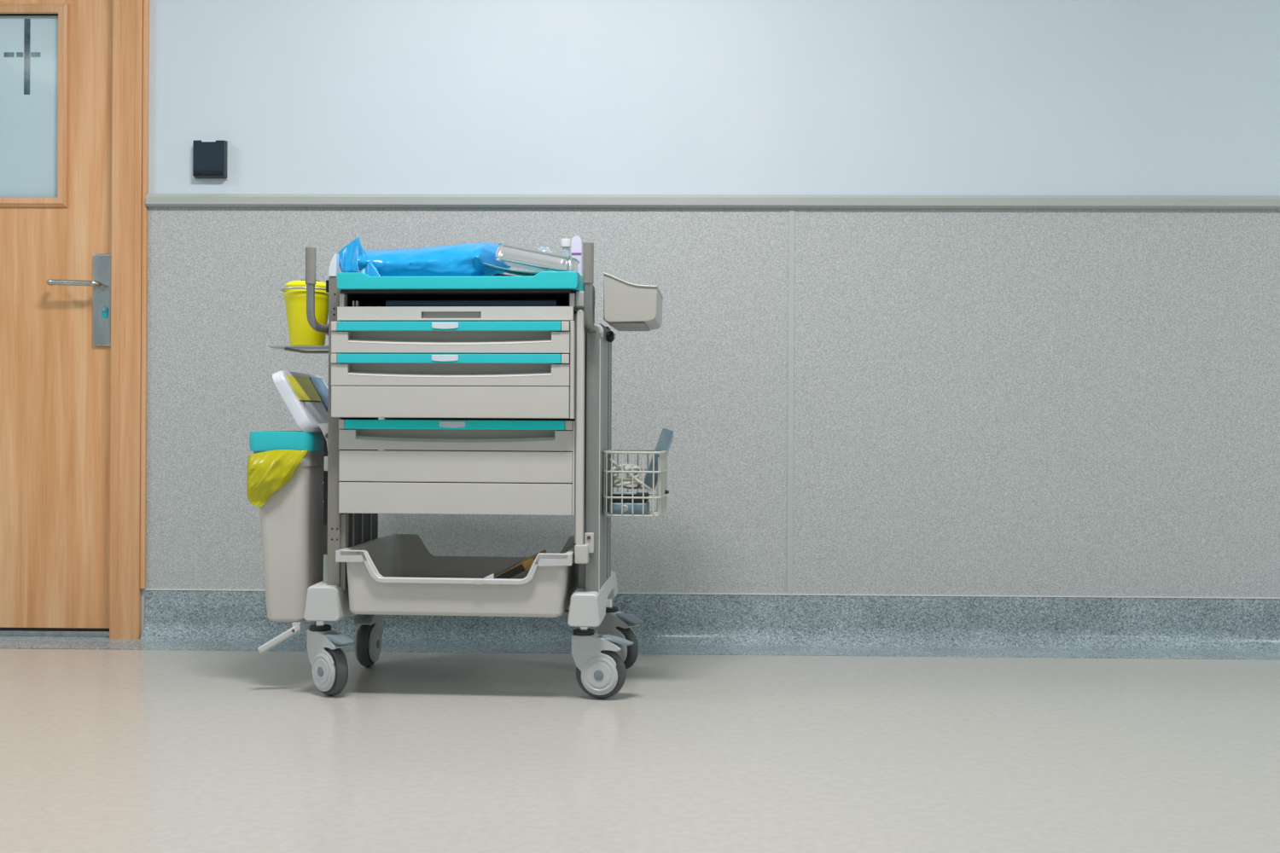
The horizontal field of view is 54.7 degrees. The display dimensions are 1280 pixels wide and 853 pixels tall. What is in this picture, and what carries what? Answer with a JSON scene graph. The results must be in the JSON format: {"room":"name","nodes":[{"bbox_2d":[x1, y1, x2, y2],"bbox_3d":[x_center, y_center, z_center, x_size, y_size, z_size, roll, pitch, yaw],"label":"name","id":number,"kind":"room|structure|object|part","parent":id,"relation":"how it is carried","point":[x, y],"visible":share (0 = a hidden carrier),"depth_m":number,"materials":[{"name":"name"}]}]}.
{"room":"hospital corridor","nodes":[
{"label":"hospital corridor","id":0,"kind":"room"},
{"bbox_2d":[0,628,1279,852],"bbox_3d":[1.026,0.670,1.556,12.400,0.050,4.650,0,0,1],"label":"floor","id":1,"kind":"structure","parent":0,"point":[102,751],"depth_m":2.40,"materials":[{"name":"beige plastic"}]},
{"bbox_2d":[268,242,643,698],"bbox_3d":[-0.447,0.107,3.101,0.901,1.060,0.522,0,0,4],"label":"cart","id":2,"kind":"object","parent":1,"relation":"on","point":[492,395],"visible":1,"depth_m":2.88,"materials":[{"name":"grey plastic"}]},
{"bbox_2d":[249,370,328,653],"bbox_3d":[-0.848,0.204,3.118,0.169,0.678,0.350,0,0,4],"label":"waste bin","id":3,"kind":"object","parent":2,"relation":"hanging from","point":[294,534],"visible":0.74,"depth_m":2.96,"materials":[{"name":"beige plastic"}]},
{"bbox_2d":[246,449,308,507],"bbox_3d":[-0.860,0.176,3.101,0.156,0.318,0.356,0,0,4],"label":"liner","id":4,"kind":"object","parent":3,"relation":"in","point":[267,472],"visible":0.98,"depth_m":2.94,"materials":[{"name":"yellow plastic"}]},
{"bbox_3d":[-0.822,-0.057,3.103,0.107,0.156,0.315,0,0,4],"label":"bin lid","id":5,"kind":"part","parent":3,"relation":"part of","materials":[{"name":"white plastic"}]},
{"bbox_3d":[-0.799,0.480,2.965,0.049,0.024,0.008,0,0,4],"label":"pedal arm","id":6,"kind":"part","parent":3,"relation":"part of","materials":[{"name":"grey metal"}]},
{"bbox_2d":[268,345,328,349],"bbox_3d":[-0.815,-0.194,3.037,0.173,0.003,0.110,0,0,4],"label":"shelf","id":7,"kind":"object","parent":2,"relation":"attached to","point":[285,347],"depth_m":3.01,"materials":[{"name":"metal"}]},
{"bbox_2d":[283,279,328,345],"bbox_3d":[-0.815,-0.276,3.035,0.113,0.162,0.113,0,0,4],"label":"sharps container","id":8,"kind":"object","parent":2,"relation":"on","point":[300,333],"visible":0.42,"depth_m":2.99,"materials":[{"name":"yellow plastic"}]},
{"bbox_3d":[-0.752,-0.303,2.913,0.019,0.167,0.086,0,0,27],"label":"push handle","id":9,"kind":"part","parent":2,"relation":"part of","materials":[{"name":"grey metal"}]},
{"bbox_3d":[-0.763,0.465,2.955,0.020,0.022,0.020,0,0,4],"label":"stem","id":10,"kind":"part","parent":2,"relation":"part of","materials":[{"name":"metal"}]},
{"bbox_3d":[-0.746,0.340,2.959,0.021,0.068,0.005,0,0,4],"label":"rail plate","id":11,"kind":"part","parent":2,"relation":"part of","materials":[{"name":"grey metal"}]},
{"bbox_3d":[-0.742,0.126,3.031,0.024,0.220,0.140,0,0,4],"label":"bin rail","id":12,"kind":"part","parent":2,"relation":"part of","materials":[{"name":"black plastic"}]},
{"bbox_3d":[-0.744,0.089,2.952,0.018,0.035,0.008,0,0,4],"label":"rail plate","id":13,"kind":"part","parent":2,"relation":"part of","materials":[{"name":"grey plastic"}]},
{"bbox_3d":[-0.728,0.414,3.137,0.088,0.084,0.488,0,0,4],"label":"leg","id":14,"kind":"part","parent":2,"relation":"part of","materials":[{"name":"grey plastic"}]},
{"bbox_3d":[-0.704,0.030,3.072,0.040,0.688,0.254,0,0,4],"label":"panel","id":15,"kind":"part","parent":2,"relation":"part of","materials":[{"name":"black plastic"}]},
{"bbox_2d":[337,237,511,276],"bbox_3d":[-0.509,-0.390,3.010,0.436,0.122,0.261,0,0,4],"label":"bag","id":16,"kind":"object","parent":2,"relation":"on","point":[468,259],"visible":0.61,"depth_m":2.92,"materials":[{"name":"plastic"}]},
{"bbox_3d":[-0.427,-0.056,3.030,0.554,0.073,0.370,0,0,4],"label":"drawer","id":17,"kind":"part","parent":2,"relation":"part of","materials":[{"name":"grey plastic"}]},
{"bbox_3d":[-0.426,-0.131,3.030,0.554,0.073,0.370,0,0,4],"label":"drawer","id":18,"kind":"part","parent":2,"relation":"part of","materials":[{"name":"grey plastic"}]},
{"bbox_3d":[-0.426,-0.206,3.030,0.554,0.072,0.370,0,0,4],"label":"drawer","id":19,"kind":"part","parent":2,"relation":"part of","materials":[{"name":"grey plastic"}]},
{"bbox_3d":[-0.420,0.168,3.047,0.550,0.073,0.335,0,0,4],"label":"drawer","id":20,"kind":"part","parent":2,"relation":"part of","materials":[{"name":"grey plastic"}]},
{"bbox_3d":[-0.419,0.094,3.047,0.550,0.072,0.335,0,0,4],"label":"drawer","id":21,"kind":"part","parent":2,"relation":"part of","materials":[{"name":"grey plastic"}]},
{"bbox_2d":[337,306,575,321],"bbox_3d":[-0.417,-0.261,3.034,0.552,0.032,0.352,0,0,4],"label":"drawer","id":22,"kind":"object","parent":2,"relation":"attached to","point":[344,313],"depth_m":2.86,"materials":[{"name":"grey plastic"}]},
{"bbox_3d":[-0.419,0.020,3.047,0.550,0.070,0.335,0,0,4],"label":"drawer","id":23,"kind":"part","parent":2,"relation":"part of","materials":[{"name":"grey plastic"}]},
{"bbox_2d":[341,289,574,306],"bbox_3d":[-0.415,-0.313,3.034,0.534,0.008,0.362,0,0,4],"label":"open shelf","id":24,"kind":"object","parent":2,"relation":"on","point":[365,297],"depth_m":2.89,"materials":[{"name":"black plastic"}]},
{"bbox_2d":[337,271,595,304],"bbox_3d":[-0.410,-0.337,3.043,0.562,0.040,0.392,0,0,4],"label":"tray","id":25,"kind":"object","parent":2,"relation":"on","point":[364,288],"depth_m":2.86,"materials":[{"name":"teal plastic"}]},
{"bbox_3d":[-0.400,-0.057,3.224,0.536,0.523,0.014,0,0,4],"label":"panel","id":26,"kind":"part","parent":2,"relation":"part of","materials":[{"name":"grey plastic"}]},
{"bbox_2d":[483,573,494,578],"bbox_3d":[-0.351,0.389,2.875,0.022,0.096,0.001,0,0,4],"label":"paper slip","id":27,"kind":"object","parent":2,"relation":"in","point":[491,576],"visible":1,"depth_m":2.87,"materials":[{"name":"white paper"}]},
{"bbox_2d":[493,273,516,276],"bbox_3d":[-0.296,-0.342,2.946,0.112,0.035,0.107,0,0,4],"label":"pouch","id":28,"kind":"object","parent":2,"relation":"on","point":[495,275],"visible":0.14,"depth_m":2.90,"materials":[{"name":"plastic"}]},
{"bbox_2d":[483,262,539,276],"bbox_3d":[-0.291,-0.371,2.941,0.142,0.024,0.124,0,0,4],"label":"paper sheet","id":29,"kind":"object","parent":28,"relation":"on","point":[503,270],"visible":0.76,"depth_m":2.93,"materials":[{"name":"white paper"}]},
{"bbox_2d":[493,549,546,578],"bbox_3d":[-0.345,0.373,3.044,0.214,0.123,0.201,0,0,4],"label":"cardboard box","id":30,"kind":"object","parent":2,"relation":"in","point":[521,567],"visible":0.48,"depth_m":2.94,"materials":[{"name":"brown cardboard"}]},
{"bbox_2d":[494,242,580,272],"bbox_3d":[-0.242,-0.392,2.923,0.195,0.077,0.118,0,0,4],"label":"plastic package","id":31,"kind":"object","parent":2,"relation":"on","point":[507,254],"visible":0.85,"depth_m":2.87},
{"bbox_2d":[537,244,552,252],"bbox_3d":[-0.228,-0.414,2.942,0.052,0.033,0.052,0,0,4],"label":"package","id":32,"kind":"object","parent":31,"relation":"on","point":[544,247],"visible":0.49,"depth_m":2.93,"materials":[{"name":"plastic"}]},
{"bbox_2d":[560,238,571,256],"bbox_3d":[-0.182,-0.393,3.049,0.036,0.138,0.036,0,0,4],"label":"bottle","id":33,"kind":"object","parent":2,"relation":"on","point":[565,243],"visible":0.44,"depth_m":3.04,"materials":[{"name":"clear plastic"}]},
{"bbox_2d":[570,235,582,277],"bbox_3d":[-0.153,-0.397,3.010,0.026,0.135,0.023,0,0,4],"label":"box","id":34,"kind":"object","parent":2,"relation":"on","point":[576,242],"visible":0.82,"depth_m":3.00,"materials":[{"name":"white cardboard"}]},
{"bbox_2d":[571,252,581,255],"bbox_3d":[-0.154,-0.419,2.999,0.024,0.004,0.001,0,0,4],"label":"print","id":35,"kind":"object","parent":34,"relation":"attached to","point":[573,253],"depth_m":3.00},
{"bbox_3d":[-0.132,0.469,2.915,0.020,0.020,0.020,0,0,4],"label":"stem","id":36,"kind":"part","parent":2,"relation":"part of","materials":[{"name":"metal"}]},
{"bbox_3d":[-0.112,-0.304,2.883,0.019,0.175,0.108,0,0,9],"label":"push handle","id":37,"kind":"part","parent":2,"relation":"part of","materials":[{"name":"grey metal"}]},
{"bbox_3d":[-0.113,0.423,3.095,0.076,0.080,0.488,0,0,4],"label":"leg","id":38,"kind":"part","parent":2,"relation":"part of","materials":[{"name":"grey plastic"}]},
{"bbox_3d":[-0.121,-0.296,3.004,0.012,0.099,0.110,0,0,4],"label":"post","id":39,"kind":"part","parent":2,"relation":"part of","materials":[{"name":"grey metal"}]},
{"bbox_3d":[-0.091,0.071,3.057,0.014,0.633,0.090,0,0,4],"label":"rail","id":40,"kind":"part","parent":2,"relation":"part of","materials":[{"name":"grey metal"}]},
{"bbox_3d":[-0.085,0.069,3.138,0.014,0.638,0.038,0,0,4],"label":"rail","id":41,"kind":"part","parent":2,"relation":"part of","materials":[{"name":"grey metal"}]},
{"bbox_3d":[-0.083,0.464,3.277,0.020,0.030,0.020,0,0,4],"label":"stem","id":42,"kind":"part","parent":2,"relation":"part of","materials":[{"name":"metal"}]},
{"bbox_3d":[-0.073,-0.222,3.056,0.017,0.028,0.028,0,0,4],"label":"clamp knob","id":43,"kind":"part","parent":2,"relation":"part of","materials":[{"name":"black plastic"}]},
{"bbox_3d":[-0.082,0.079,3.186,0.014,0.618,0.022,0,0,4],"label":"rail","id":44,"kind":"part","parent":2,"relation":"part of","materials":[{"name":"grey metal"}]},
{"bbox_2d":[603,272,663,331],"bbox_3d":[-0.014,-0.306,3.070,0.132,0.121,0.272,0,0,4],"label":"bin","id":45,"kind":"object","parent":2,"relation":"attached to","point":[627,306],"visible":1,"depth_m":2.94,"materials":[{"name":"plastic"}]},
{"bbox_3d":[-0.079,-0.300,3.057,0.003,0.090,0.200,0,0,4],"label":"hook plate","id":46,"kind":"part","parent":45,"relation":"part of","materials":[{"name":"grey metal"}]},
{"bbox_2d":[603,449,669,517],"bbox_3d":[-0.008,0.139,3.039,0.154,0.159,0.181,0,0,4],"label":"wire basket","id":47,"kind":"object","parent":2,"relation":"hanging from","point":[661,493],"visible":0.8,"depth_m":2.96,"materials":[{"name":"white metal"}]},
{"bbox_2d":[609,492,649,515],"bbox_3d":[-0.025,0.186,3.015,0.092,0.055,0.104,0,0,4],"label":"instrument box","id":48,"kind":"object","parent":47,"relation":"in","point":[637,503],"visible":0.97,"depth_m":2.97,"materials":[{"name":"blue plastic"}]},
{"bbox_2d":[609,458,652,491],"bbox_3d":[-0.020,0.116,3.010,0.107,0.080,0.097,0,0,4],"label":"coiled cable","id":49,"kind":"object","parent":48,"relation":"on","point":[616,480],"visible":0.84,"depth_m":2.98,"materials":[{"name":"white plastic"}]},
{"bbox_3d":[0.054,0.141,3.042,0.001,0.132,0.139,0,0,8],"label":"plate","id":50,"kind":"part","parent":47,"relation":"part of","materials":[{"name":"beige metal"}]},
{"bbox_2d":[644,427,674,490],"bbox_3d":[0.045,0.082,3.075,0.081,0.158,0.029,0,0,4],"label":"pouch","id":51,"kind":"object","parent":47,"relation":"in","point":[666,439],"visible":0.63,"depth_m":3.07,"materials":[{"name":"blue plastic"}]},
{"bbox_2d":[141,0,1279,635],"bbox_3d":[1.073,-0.712,3.701,12.400,2.715,0.158,0,0,1],"label":"wall","id":52,"kind":"structure","parent":0,"point":[945,402],"depth_m":3.64,"materials":[{"name":"paint"}]},
{"bbox_2d":[0,636,139,649],"bbox_3d":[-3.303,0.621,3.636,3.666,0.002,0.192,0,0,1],"label":"threshold","id":53,"kind":"object","parent":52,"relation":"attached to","point":[40,642],"depth_m":3.60,"materials":[{"name":"plastic"}]},
{"bbox_2d":[0,0,149,639],"bbox_3d":[-2.015,-0.466,3.717,1.108,2.190,0.142,0,0,1],"label":"door","id":54,"kind":"structure","parent":52,"relation":"in","point":[74,74],"depth_m":3.71,"materials":[{"name":"brown wood"}]},
{"bbox_3d":[-2.020,-0.964,3.732,0.552,0.550,0.006,0,0,1],"label":"glass pane","id":55,"kind":"part","parent":54,"relation":"part of","materials":[{"name":"glass"}]},
{"bbox_3d":[-1.672,-0.421,3.663,0.166,0.026,0.050,0,0,-6],"label":"lever","id":56,"kind":"part","parent":54,"relation":"part of","materials":[{"name":"metal"}]},
{"bbox_3d":[-1.603,-0.378,3.701,0.066,0.276,0.011,0,0,1],"label":"handle plate","id":57,"kind":"part","parent":54,"relation":"part of","materials":[{"name":"metal"}]},
{"bbox_3d":[-1.520,-0.463,3.719,0.088,2.190,0.121,0,0,1],"label":"casing","id":58,"kind":"part","parent":54,"relation":"part of","materials":[{"name":"brown wood"}]},
{"bbox_2d":[192,139,228,180],"bbox_3d":[-1.273,-0.791,3.660,0.101,0.117,0.029,0,0,1],"label":"wall box","id":59,"kind":"object","parent":52,"relation":"attached to","point":[210,157],"visible":1,"depth_m":3.65,"materials":[{"name":"black plastic"}]},
{"bbox_3d":[-0.511,-0.080,3.657,1.905,1.154,0.006,0,0,1],"label":"panel","id":60,"kind":"part","parent":52,"relation":"part of","materials":[{"name":"laminate"}]},
{"bbox_2d":[121,590,1279,659],"bbox_3d":[2.896,0.581,3.510,8.734,0.146,0.173,0,0,1],"label":"baseboard","id":61,"kind":"structure","parent":52,"relation":"attached to","point":[725,625],"depth_m":3.62,"materials":[{"name":"plastic"}]},
{"bbox_2d":[145,588,1279,599],"bbox_3d":[2.899,0.506,3.592,8.732,0.003,0.010,0,0,1],"label":"trim","id":62,"kind":"structure","parent":52,"relation":"attached to","point":[145,589],"depth_m":3.63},
{"bbox_2d":[145,193,1279,209],"bbox_3d":[2.905,-0.648,3.584,8.732,0.040,0.024,0,0,1],"label":"trim","id":63,"kind":"structure","parent":52,"relation":"attached to","point":[364,200],"depth_m":3.63,"materials":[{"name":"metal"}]},
{"bbox_3d":[1.396,-0.070,3.622,1.901,1.154,0.006,0,0,1],"label":"panel","id":64,"kind":"part","parent":52,"relation":"part of","materials":[{"name":"laminate"}]}
]}

